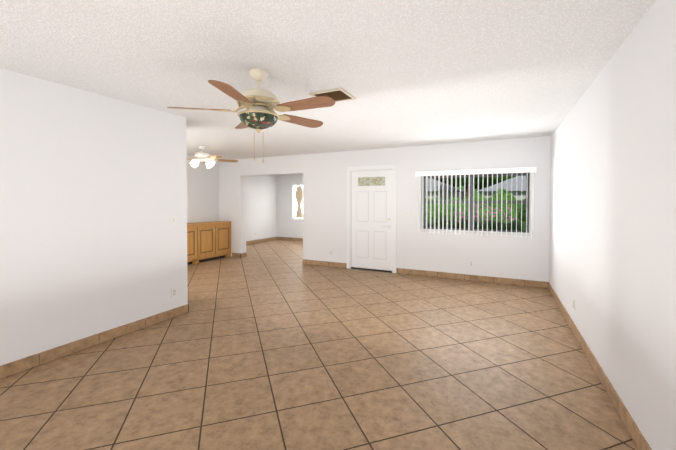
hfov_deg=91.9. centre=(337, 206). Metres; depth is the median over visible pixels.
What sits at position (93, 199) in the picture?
wall
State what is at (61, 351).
baseboard
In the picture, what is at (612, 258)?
wall
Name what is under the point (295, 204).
window
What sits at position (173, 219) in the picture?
light switch
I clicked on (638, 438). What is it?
baseboard
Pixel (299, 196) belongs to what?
curtain
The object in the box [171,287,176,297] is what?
electrical outlet
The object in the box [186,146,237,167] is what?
fan
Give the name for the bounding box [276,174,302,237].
wall
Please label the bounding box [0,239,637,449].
floor
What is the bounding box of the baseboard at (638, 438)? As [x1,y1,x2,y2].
[544,282,651,449]
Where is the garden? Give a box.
[425,176,525,230]
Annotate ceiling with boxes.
[0,0,655,159]
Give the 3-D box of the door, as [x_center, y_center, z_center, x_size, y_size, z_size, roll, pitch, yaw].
[0.669,0.259,6.585,0.877,1.984,0.100,0,1,26]
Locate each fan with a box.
[167,68,334,162]
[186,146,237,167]
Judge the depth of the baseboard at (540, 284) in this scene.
5.73 m
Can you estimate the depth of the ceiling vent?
3.17 m
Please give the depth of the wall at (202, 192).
7.92 m
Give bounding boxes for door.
[351,170,391,270]
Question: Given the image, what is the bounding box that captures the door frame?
[347,164,396,272]
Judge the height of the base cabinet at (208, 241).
0.860 m
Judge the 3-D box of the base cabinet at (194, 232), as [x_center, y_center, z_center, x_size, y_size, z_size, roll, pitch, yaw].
[-3.536,0.847,6.963,0.414,0.860,1.109,0,1,26]
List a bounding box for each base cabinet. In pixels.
[187,225,202,264]
[199,221,230,261]
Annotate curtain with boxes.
[295,186,302,217]
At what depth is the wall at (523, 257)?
6.17 m
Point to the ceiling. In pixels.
(406, 73)
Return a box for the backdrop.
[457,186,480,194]
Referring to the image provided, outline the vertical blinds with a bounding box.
[416,167,535,237]
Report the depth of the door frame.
6.45 m
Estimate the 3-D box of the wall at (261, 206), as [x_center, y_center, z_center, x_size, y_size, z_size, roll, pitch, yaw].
[-3.066,-0.005,10.503,0.150,2.440,3.350,0,1,26]
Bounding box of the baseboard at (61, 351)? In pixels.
[0,304,188,378]
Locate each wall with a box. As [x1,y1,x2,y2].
[0,68,187,365]
[186,156,218,222]
[219,136,550,281]
[246,175,276,240]
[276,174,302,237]
[549,0,675,449]
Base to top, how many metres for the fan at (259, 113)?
0.736 m
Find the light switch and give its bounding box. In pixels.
[171,215,175,224]
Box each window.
[293,184,302,219]
[421,173,528,233]
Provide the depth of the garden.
15.16 m
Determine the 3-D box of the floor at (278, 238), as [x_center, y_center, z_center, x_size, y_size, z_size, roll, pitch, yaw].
[-0.399,1.153,11.065,4.150,0.105,0.015,0,1,26]
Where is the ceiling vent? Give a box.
[309,87,355,101]
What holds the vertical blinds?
attached to the window at (526, 202)
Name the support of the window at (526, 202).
in the wall at (523, 257)

